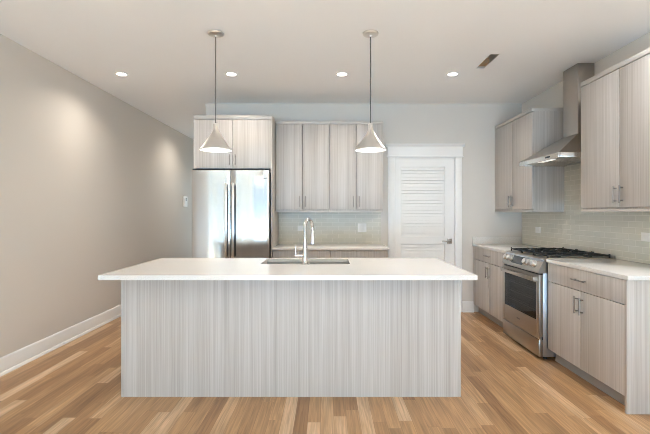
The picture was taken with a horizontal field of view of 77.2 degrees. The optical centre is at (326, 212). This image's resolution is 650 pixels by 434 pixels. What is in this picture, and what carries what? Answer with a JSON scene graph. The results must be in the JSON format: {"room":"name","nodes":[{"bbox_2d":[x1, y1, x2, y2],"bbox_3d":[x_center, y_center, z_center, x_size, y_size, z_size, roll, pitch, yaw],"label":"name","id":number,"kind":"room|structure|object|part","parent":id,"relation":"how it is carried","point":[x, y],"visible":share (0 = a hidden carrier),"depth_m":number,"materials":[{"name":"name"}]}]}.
{"room":"kitchen","nodes":[
{"label":"kitchen","id":0,"kind":"room"},
{"bbox_2d":[0,34,193,357],"bbox_3d":[-2.720,-0.070,2.900,0.120,2.780,12.200,0,0,0],"label":"wall","id":1,"kind":"structure","parent":0,"point":[92,184],"depth_m":4.25,"materials":[{"name":"grey paint"}]},
{"bbox_2d":[0,304,120,376],"bbox_3d":[-2.646,1.249,4.275,0.028,0.142,9.450,0,0,0],"label":"baseboard","id":2,"kind":"structure","parent":1,"relation":"attached to","point":[14,360],"depth_m":3.94,"materials":[{"name":"white paint"}]},
{"bbox_2d":[183,196,187,206],"bbox_3d":[-2.643,-0.212,7.600,0.032,0.195,0.160,0,0,0],"label":"light switch","id":3,"kind":"object","parent":1,"relation":"attached to","point":[185,198],"visible":1,"depth_m":7.56,"materials":[{"name":"white plastic"}]},
{"bbox_2d":[0,0,649,139],"bbox_3d":[-0.030,-1.470,2.900,5.500,0.020,12.440,0,0,0],"label":"ceiling","id":4,"kind":"structure","parent":0,"point":[280,51],"depth_m":3.53,"materials":[{"name":"white paint"}]},
{"bbox_2d":[115,72,127,75],"bbox_3d":[-2.157,-1.457,4.275,0.132,0.005,0.132,0,0,0],"label":"recessed light","id":5,"kind":"object","parent":4,"relation":"in","point":[116,73],"visible":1,"depth_m":4.28,"materials":[{"name":"white plastic"}]},
{"bbox_2d":[199,29,231,152],"bbox_3d":[-0.902,-0.983,3.300,0.255,0.954,0.255,0,0,0],"label":"pendant lamp","id":6,"kind":"object","parent":4,"relation":"hanging from","point":[215,143],"visible":1,"depth_m":3.26,"materials":[{"name":"silver metal"}]},
{"bbox_3d":[-0.902,-0.615,3.300,0.255,0.218,0.255,0,0,0],"label":"lamp shade","id":7,"kind":"part","parent":6,"relation":"part of","materials":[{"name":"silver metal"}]},
{"bbox_2d":[200,148,230,151],"bbox_3d":[-0.902,-0.512,3.300,0.240,0.007,0.240,0,0,0],"label":"diffuser","id":8,"kind":"object","parent":6,"relation":"attached to","point":[201,149],"depth_m":3.28,"materials":[{"name":"white glass"}]},
{"bbox_3d":[-0.902,-1.075,3.300,0.008,0.701,0.008,0,0,0],"label":"cord","id":9,"kind":"part","parent":6,"relation":"part of","materials":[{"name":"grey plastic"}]},
{"bbox_2d":[225,72,237,75],"bbox_3d":[-1.003,-1.457,4.275,0.132,0.005,0.132,0,0,0],"label":"recessed light","id":10,"kind":"object","parent":4,"relation":"in","point":[226,73],"visible":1,"depth_m":4.28,"materials":[{"name":"white plastic"}]},
{"bbox_2d":[336,72,347,75],"bbox_3d":[0.158,-1.457,4.275,0.132,0.005,0.132,0,0,0],"label":"recessed light","id":11,"kind":"object","parent":4,"relation":"in","point":[338,73],"visible":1,"depth_m":4.28,"materials":[{"name":"white plastic"}]},
{"bbox_2d":[355,29,385,152],"bbox_3d":[0.353,-0.983,3.300,0.255,0.954,0.255,0,0,0],"label":"pendant lamp","id":12,"kind":"object","parent":4,"relation":"hanging from","point":[370,143],"visible":1,"depth_m":3.26,"materials":[{"name":"silver metal"}]},
{"bbox_3d":[0.353,-0.615,3.300,0.255,0.218,0.255,0,0,0],"label":"lamp shade","id":13,"kind":"part","parent":12,"relation":"part of","materials":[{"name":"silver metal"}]},
{"bbox_2d":[356,148,384,151],"bbox_3d":[0.353,-0.512,3.300,0.240,0.007,0.240,0,0,0],"label":"diffuser","id":14,"kind":"object","parent":12,"relation":"attached to","point":[357,149],"depth_m":3.27,"materials":[{"name":"white"}]},
{"bbox_3d":[0.353,-1.075,3.300,0.008,0.701,0.008,0,0,0],"label":"cord","id":15,"kind":"part","parent":12,"relation":"part of","materials":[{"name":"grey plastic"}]},
{"bbox_2d":[446,72,458,75],"bbox_3d":[1.320,-1.457,4.275,0.132,0.005,0.132,0,0,0],"label":"recessed light","id":16,"kind":"object","parent":4,"relation":"in","point":[450,73],"visible":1,"depth_m":4.28,"materials":[{"name":"white plastic"}]},
{"bbox_2d":[474,54,498,68],"bbox_3d":[1.535,-1.569,3.937,0.104,0.229,0.383,0,0,0],"label":"air vent","id":17,"kind":"object","parent":4,"relation":"attached to","point":[491,57],"visible":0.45,"depth_m":3.98,"materials":[{"name":"beige metal"}]},
{"bbox_2d":[0,312,649,433],"bbox_3d":[-0.030,1.370,2.900,5.500,0.100,12.440,0,0,0],"label":"floor","id":18,"kind":"structure","parent":0,"point":[74,387],"depth_m":2.81,"materials":[{"name":"brown wood"}]},
{"bbox_2d":[192,169,270,257],"bbox_3d":[-1.118,0.404,5.010,0.892,1.831,0.780,0,0,0],"label":"refrigerator","id":19,"kind":"object","parent":18,"relation":"on","point":[231,209],"visible":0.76,"depth_m":4.69,"materials":[{"name":"silver metal"}]},
{"bbox_3d":[-1.340,0.045,4.723,0.448,1.080,0.070,0,0,0],"label":"door","id":20,"kind":"part","parent":19,"relation":"part of","materials":[{"name":"silver metal"}]},
{"bbox_3d":[-1.152,0.092,4.631,0.026,0.875,0.018,0,0,0],"label":"handle","id":21,"kind":"part","parent":19,"relation":"part of","materials":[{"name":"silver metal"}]},
{"bbox_3d":[-1.073,0.092,4.631,0.026,0.875,0.018,0,0,0],"label":"handle","id":22,"kind":"part","parent":19,"relation":"part of","materials":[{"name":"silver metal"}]},
{"bbox_3d":[-0.891,0.045,4.723,0.438,1.080,0.070,0,0,0],"label":"door","id":23,"kind":"part","parent":19,"relation":"part of","materials":[{"name":"silver metal"}]},
{"bbox_2d":[194,115,278,257],"bbox_3d":[-1.110,0.084,5.098,0.928,2.472,0.662,0,0,0],"label":"refrigerator surround","id":24,"kind":"object","parent":18,"relation":"on","point":[251,139],"visible":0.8,"depth_m":4.80,"materials":[{"name":"grey laminate"}]},
{"bbox_3d":[-1.565,0.108,5.114,0.017,2.424,0.629,0,0,0],"label":"panel","id":25,"kind":"part","parent":24,"relation":"part of","materials":[{"name":"grey laminate"}]},
{"bbox_3d":[-1.336,-0.815,4.809,0.441,0.574,0.019,0,0,0],"label":"door","id":26,"kind":"part","parent":24,"relation":"part of","materials":[{"name":"grey laminate"}]},
{"bbox_3d":[-1.110,-1.129,5.114,0.928,0.047,0.631,0,0,0],"label":"trim","id":27,"kind":"part","parent":24,"relation":"part of","materials":[{"name":"grey laminate"}]},
{"bbox_3d":[-0.887,-0.815,4.809,0.445,0.574,0.019,0,0,0],"label":"door","id":28,"kind":"part","parent":24,"relation":"part of","materials":[{"name":"grey laminate"}]},
{"bbox_3d":[-0.655,0.108,5.114,0.018,2.424,0.629,0,0,0],"label":"panel","id":29,"kind":"part","parent":24,"relation":"part of","materials":[{"name":"grey laminate"}]},
{"bbox_2d":[121,280,460,396],"bbox_3d":[-0.259,0.880,3.305,2.439,0.878,0.770,0,0,0],"label":"kitchen island","id":30,"kind":"object","parent":18,"relation":"on","point":[180,338],"visible":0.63,"depth_m":2.92,"materials":[{"name":"grey laminate"}]},
{"bbox_3d":[-1.468,0.880,3.305,0.020,0.878,0.770,0,0,0],"label":"panel","id":31,"kind":"part","parent":30,"relation":"part of","materials":[{"name":"grey laminate"}]},
{"bbox_2d":[98,258,477,279],"bbox_3d":[-0.258,0.424,3.192,2.491,0.031,1.047,0,0,0],"label":"island countertop","id":32,"kind":"structure","parent":30,"relation":"on","point":[162,268],"depth_m":2.90,"materials":[{"name":"white stone"}]},
{"bbox_2d":[295,218,314,264],"bbox_3d":[-0.158,0.223,3.270,0.099,0.372,0.220,0,0,42],"label":"kitchen faucet","id":33,"kind":"object","parent":32,"relation":"on","point":[304,255],"visible":1,"depth_m":3.21,"materials":[{"name":"silver metal"}]},
{"bbox_3d":[-0.223,0.305,3.222,0.062,0.094,0.027,0,0,0],"label":"handle","id":34,"kind":"part","parent":33,"relation":"part of","materials":[{"name":"silver metal"}]},
{"bbox_2d":[266,262,347,263],"bbox_3d":[-0.175,0.545,3.460,0.770,0.210,0.420,0,0,0],"label":"sink","id":35,"kind":"object","parent":32,"relation":"in","point":[267,262],"visible":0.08,"depth_m":3.65,"materials":[{"name":"silver metal"}]},
{"bbox_3d":[-0.358,0.549,3.460,0.362,0.202,0.378,0,0,0],"label":"bowl","id":36,"kind":"part","parent":35,"relation":"part of","materials":[{"name":"silver metal"}]},
{"bbox_3d":[0.018,0.549,3.460,0.342,0.202,0.378,0,0,0],"label":"bowl","id":37,"kind":"part","parent":35,"relation":"part of","materials":[{"name":"silver metal"}]},
{"bbox_3d":[0.951,0.880,3.305,0.020,0.878,0.770,0,0,0],"label":"panel","id":38,"kind":"part","parent":30,"relation":"part of","materials":[{"name":"grey laminate"}]},
{"bbox_2d":[273,250,330,257],"bbox_3d":[-0.300,0.881,5.105,0.685,0.878,0.646,0,0,0],"label":"base cabinet","id":39,"kind":"object","parent":18,"relation":"on","point":[276,253],"visible":0.19,"depth_m":4.82,"materials":[{"name":"grey laminate"}]},
{"bbox_2d":[272,244,388,249],"bbox_3d":[0.045,0.425,5.109,1.380,0.030,0.639,0,0,0],"label":"countertop","id":40,"kind":"structure","parent":39,"relation":"on","point":[279,246],"depth_m":4.84,"materials":[{"name":"white stone"}]},
{"bbox_2d":[331,250,386,257],"bbox_3d":[0.380,0.881,5.105,0.672,0.878,0.646,0,0,0],"label":"base cabinet","id":41,"kind":"object","parent":18,"relation":"on","point":[334,253],"visible":0.24,"depth_m":4.82,"materials":[{"name":"grey laminate"}]},
{"bbox_2d":[474,246,505,327],"bbox_3d":[2.259,0.881,4.921,0.680,0.878,1.006,0,0,0],"label":"base cabinet","id":42,"kind":"object","parent":18,"relation":"on","point":[488,289],"visible":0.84,"depth_m":4.89,"materials":[{"name":"grey laminate"}]},
{"bbox_3d":[1.962,0.911,5.171,0.019,0.602,0.501,0,0,0],"label":"door","id":43,"kind":"part","parent":42,"relation":"part of","materials":[{"name":"grey laminate"}]},
{"bbox_3d":[1.962,0.525,4.921,0.019,0.162,1.001,0,0,0],"label":"drawer","id":44,"kind":"part","parent":42,"relation":"part of","materials":[{"name":"grey laminate"}]},
{"bbox_3d":[1.962,0.911,4.668,0.019,0.602,0.495,0,0,0],"label":"door","id":45,"kind":"part","parent":42,"relation":"part of","materials":[{"name":"grey laminate"}]},
{"bbox_2d":[472,237,556,252],"bbox_3d":[2.269,0.378,4.921,0.662,0.125,1.018,0,0,0],"label":"countertop","id":46,"kind":"structure","parent":42,"relation":"on","point":[499,244],"depth_m":5.41,"materials":[{"name":"white stone"}]},
{"bbox_2d":[500,247,614,358],"bbox_3d":[2.223,0.843,4.026,0.727,0.954,0.758,0,0,0],"label":"range","id":47,"kind":"object","parent":18,"relation":"on","point":[525,271],"visible":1,"depth_m":3.87,"materials":[{"name":"silver metal"}]},
{"bbox_2d":[500,265,542,336],"bbox_3d":[1.897,0.837,4.026,0.077,0.557,0.752,0,0,0],"label":"oven","id":48,"kind":"object","parent":47,"relation":"in","point":[522,287],"depth_m":3.93,"materials":[{"name":"silver metal"}]},
{"bbox_3d":[1.918,1.203,4.026,0.036,0.174,0.752,0,0,0],"label":"drawer","id":49,"kind":"part","parent":47,"relation":"part of","materials":[{"name":"silver metal"}]},
{"bbox_3d":[1.945,0.475,4.026,0.110,0.134,0.758,0,0,0],"label":"control panel","id":50,"kind":"part","parent":47,"relation":"part of","materials":[{"name":"silver metal"}]},
{"bbox_3d":[1.909,0.468,3.765,0.057,0.068,0.066,0,0,0],"label":"knob","id":51,"kind":"part","parent":47,"relation":"part of","materials":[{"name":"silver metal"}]},
{"bbox_2d":[512,251,611,258],"bbox_3d":[2.261,0.412,4.026,0.597,0.014,0.754,0,0,0],"label":"cooktop","id":52,"kind":"object","parent":47,"relation":"in","point":[525,254],"depth_m":3.77,"materials":[{"name":"black metal"}]},
{"bbox_2d":[548,263,649,413],"bbox_3d":[2.268,0.880,3.151,0.662,0.879,0.967,0,0,0],"label":"base cabinet","id":53,"kind":"object","parent":18,"relation":"on","point":[599,325],"visible":0.94,"depth_m":2.91,"materials":[{"name":"grey laminate"}]},
{"bbox_3d":[1.980,0.911,3.401,0.019,0.602,0.461,0,0,0],"label":"door","id":54,"kind":"part","parent":53,"relation":"part of","materials":[{"name":"grey laminate"}]},
{"bbox_3d":[1.954,0.721,3.202,0.034,0.135,0.011,0,0,0],"label":"handle","id":55,"kind":"part","parent":53,"relation":"part of","materials":[{"name":"silver metal"}]},
{"bbox_3d":[1.954,0.721,3.134,0.034,0.135,0.011,0,0,0],"label":"handle","id":56,"kind":"part","parent":53,"relation":"part of","materials":[{"name":"silver metal"}]},
{"bbox_3d":[1.980,0.525,3.162,0.019,0.162,0.939,0,0,0],"label":"drawer","id":57,"kind":"part","parent":53,"relation":"part of","materials":[{"name":"grey laminate"}]},
{"bbox_2d":[546,259,649,279],"bbox_3d":[2.280,0.425,3.146,0.640,0.030,0.988,0,0,0],"label":"countertop","id":58,"kind":"structure","parent":53,"relation":"on","point":[617,268],"depth_m":3.12,"materials":[{"name":"white stone"}]},
{"bbox_3d":[1.980,0.911,2.929,0.019,0.602,0.473,0,0,0],"label":"door","id":59,"kind":"part","parent":53,"relation":"part of","materials":[{"name":"grey laminate"}]},
{"bbox_3d":[2.283,0.880,2.678,0.633,0.879,0.022,0,0,0],"label":"panel","id":60,"kind":"part","parent":53,"relation":"part of","materials":[{"name":"grey laminate"}]},
{"bbox_2d":[206,104,521,311],"bbox_3d":[0.490,-0.070,5.490,4.220,2.780,0.120,0,0,0],"label":"wall","id":61,"kind":"structure","parent":0,"point":[471,125],"depth_m":5.43,"materials":[{"name":"grey paint"}]},
{"bbox_2d":[275,121,329,211],"bbox_3d":[-0.305,-0.580,5.238,0.675,1.140,0.383,0,0,0],"label":"upper cabinet","id":62,"kind":"object","parent":61,"relation":"attached to","point":[302,147],"visible":1,"depth_m":5.08,"materials":[{"name":"grey laminate"}]},
{"bbox_3d":[-0.474,-0.576,5.090,0.333,1.061,0.019,0,0,0],"label":"door","id":63,"kind":"part","parent":62,"relation":"part of","materials":[{"name":"grey laminate"}]},
{"bbox_3d":[-0.305,-1.131,5.254,0.675,0.038,0.352,0,0,0],"label":"trim","id":64,"kind":"part","parent":62,"relation":"part of","materials":[{"name":"grey laminate"}]},
{"bbox_3d":[-0.305,-0.020,5.255,0.675,0.020,0.351,0,0,0],"label":"rail","id":65,"kind":"part","parent":62,"relation":"part of","materials":[{"name":"grey laminate"}]},
{"bbox_3d":[-0.137,-0.576,5.090,0.332,1.061,0.019,0,0,0],"label":"door","id":66,"kind":"part","parent":62,"relation":"part of","materials":[{"name":"grey laminate"}]},
{"bbox_2d":[279,212,380,243],"bbox_3d":[0.036,0.200,5.425,1.363,0.419,0.009,0,0,0],"label":"tile backsplash","id":67,"kind":"structure","parent":61,"relation":"attached to","point":[329,227],"depth_m":5.42,"materials":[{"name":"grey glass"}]},
{"bbox_2d":[358,223,365,231],"bbox_3d":[0.467,0.197,5.416,0.116,0.116,0.008,0,0,0],"label":"light switch","id":68,"kind":"object","parent":67,"relation":"attached to","point":[361,226],"visible":1,"depth_m":5.41,"materials":[{"name":"white plastic"}]},
{"bbox_2d":[330,121,382,211],"bbox_3d":[0.366,-0.580,5.238,0.664,1.140,0.383,0,0,0],"label":"upper cabinet","id":69,"kind":"object","parent":61,"relation":"attached to","point":[356,178],"visible":0.91,"depth_m":5.08,"materials":[{"name":"grey laminate"}]},
{"bbox_3d":[0.200,-0.576,5.090,0.327,1.061,0.019,0,0,0],"label":"door","id":70,"kind":"part","parent":69,"relation":"part of","materials":[{"name":"grey laminate"}]},
{"bbox_3d":[0.366,-1.131,5.254,0.664,0.038,0.352,0,0,0],"label":"trim","id":71,"kind":"part","parent":69,"relation":"part of","materials":[{"name":"grey laminate"}]},
{"bbox_3d":[0.366,-0.020,5.255,0.664,0.020,0.351,0,0,0],"label":"rail","id":72,"kind":"part","parent":69,"relation":"part of","materials":[{"name":"grey laminate"}]},
{"bbox_3d":[0.532,-0.576,5.090,0.327,1.061,0.019,0,0,0],"label":"door","id":73,"kind":"part","parent":69,"relation":"part of","materials":[{"name":"grey laminate"}]},
{"bbox_2d":[386,144,464,311],"bbox_3d":[1.304,0.201,5.453,1.040,2.238,0.154,0,0,0],"label":"door","id":74,"kind":"structure","parent":61,"relation":"in","point":[425,180],"depth_m":5.44,"materials":[{"name":"white paint"}]},
{"bbox_3d":[1.281,0.738,5.455,0.582,0.645,0.031,0,0,0],"label":"louvre panel","id":75,"kind":"part","parent":74,"relation":"part of","materials":[{"name":"white paint"}]},
{"bbox_3d":[1.281,-0.150,5.455,0.582,0.930,0.031,0,0,0],"label":"louvre panel","id":76,"kind":"part","parent":74,"relation":"part of","materials":[{"name":"white paint"}]},
{"bbox_2d":[462,301,473,311],"bbox_3d":[1.877,1.249,5.416,0.149,0.142,0.028,0,0,0],"label":"baseboard","id":77,"kind":"structure","parent":61,"relation":"attached to","point":[467,306],"depth_m":5.42,"materials":[{"name":"white paint"}]},
{"bbox_2d":[522,32,649,112],"bbox_3d":[2.660,-0.070,1.175,0.120,2.780,8.750,0,0,0],"label":"wall","id":78,"kind":"structure","parent":0,"point":[552,97],"depth_m":3.90,"materials":[{"name":"grey paint"}]},
{"bbox_2d":[495,108,563,211],"bbox_3d":[2.398,-0.580,4.932,0.382,1.140,0.984,0,0,0],"label":"upper cabinet","id":79,"kind":"object","parent":78,"relation":"attached to","point":[518,138],"visible":0.93,"depth_m":4.55,"materials":[{"name":"grey laminate"}]},
{"bbox_3d":[2.249,-0.576,5.178,0.019,1.061,0.487,0,0,0],"label":"door","id":80,"kind":"part","parent":79,"relation":"part of","materials":[{"name":"grey laminate"}]},
{"bbox_3d":[2.249,-0.576,4.686,0.019,1.061,0.487,0,0,0],"label":"door","id":81,"kind":"part","parent":79,"relation":"part of","materials":[{"name":"grey laminate"}]},
{"bbox_3d":[2.413,-1.131,4.932,0.351,0.038,0.984,0,0,0],"label":"trim","id":82,"kind":"part","parent":79,"relation":"part of","materials":[{"name":"grey laminate"}]},
{"bbox_3d":[2.414,-0.020,4.932,0.350,0.020,0.984,0,0,0],"label":"rail","id":83,"kind":"part","parent":79,"relation":"part of","materials":[{"name":"grey laminate"}]},
{"bbox_2d":[519,63,593,166],"bbox_3d":[2.336,-0.981,4.026,0.526,0.957,0.756,0,0,0],"label":"range hood","id":84,"kind":"object","parent":78,"relation":"attached to","point":[566,151],"visible":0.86,"depth_m":4.00,"materials":[{"name":"silver metal"}]},
{"bbox_2d":[522,163,649,263],"bbox_3d":[2.595,-0.085,4.037,0.009,0.990,2.744,0,0,0],"label":"tile backsplash","id":85,"kind":"structure","parent":78,"relation":"attached to","point":[618,234],"depth_m":4.13,"materials":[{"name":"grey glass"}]},
{"bbox_2d":[535,227,540,232],"bbox_3d":[2.586,0.208,4.990,0.008,0.072,0.118,0,0,0],"label":"power outlet","id":86,"kind":"object","parent":85,"relation":"attached to","point":[537,229],"visible":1,"depth_m":4.98,"materials":[{"name":"white plastic"}]},
{"bbox_2d":[641,232,649,241],"bbox_3d":[2.586,0.195,3.290,0.008,0.072,0.118,0,0,0],"label":"power outlet","id":87,"kind":"object","parent":85,"relation":"attached to","point":[644,236],"visible":1,"depth_m":3.30,"materials":[{"name":"white plastic"}]},
{"bbox_2d":[581,47,649,211],"bbox_3d":[2.398,-0.580,3.119,0.382,1.140,0.947,0,0,0],"label":"upper cabinet","id":88,"kind":"object","parent":78,"relation":"attached to","point":[615,102],"visible":1,"depth_m":3.14,"materials":[{"name":"grey laminate"}]},
{"bbox_3d":[2.249,-0.576,3.355,0.019,1.061,0.469,0,0,0],"label":"door","id":89,"kind":"part","parent":88,"relation":"part of","materials":[{"name":"grey laminate"}]},
{"bbox_3d":[2.413,-1.131,3.119,0.351,0.038,0.947,0,0,0],"label":"trim","id":90,"kind":"part","parent":88,"relation":"part of","materials":[{"name":"grey laminate"}]},
{"bbox_3d":[2.414,-0.020,3.119,0.350,0.020,0.947,0,0,0],"label":"rail","id":91,"kind":"part","parent":88,"relation":"part of","materials":[{"name":"grey laminate"}]},
{"bbox_3d":[2.224,-0.142,3.084,0.034,0.135,0.011,0,0,0],"label":"handle","id":92,"kind":"part","parent":88,"relation":"part of","materials":[{"name":"silver metal"}]},
{"bbox_3d":[2.249,-0.576,2.881,0.019,1.061,0.468,0,0,0],"label":"door","id":93,"kind":"part","parent":88,"relation":"part of","materials":[{"name":"grey laminate"}]}
]}

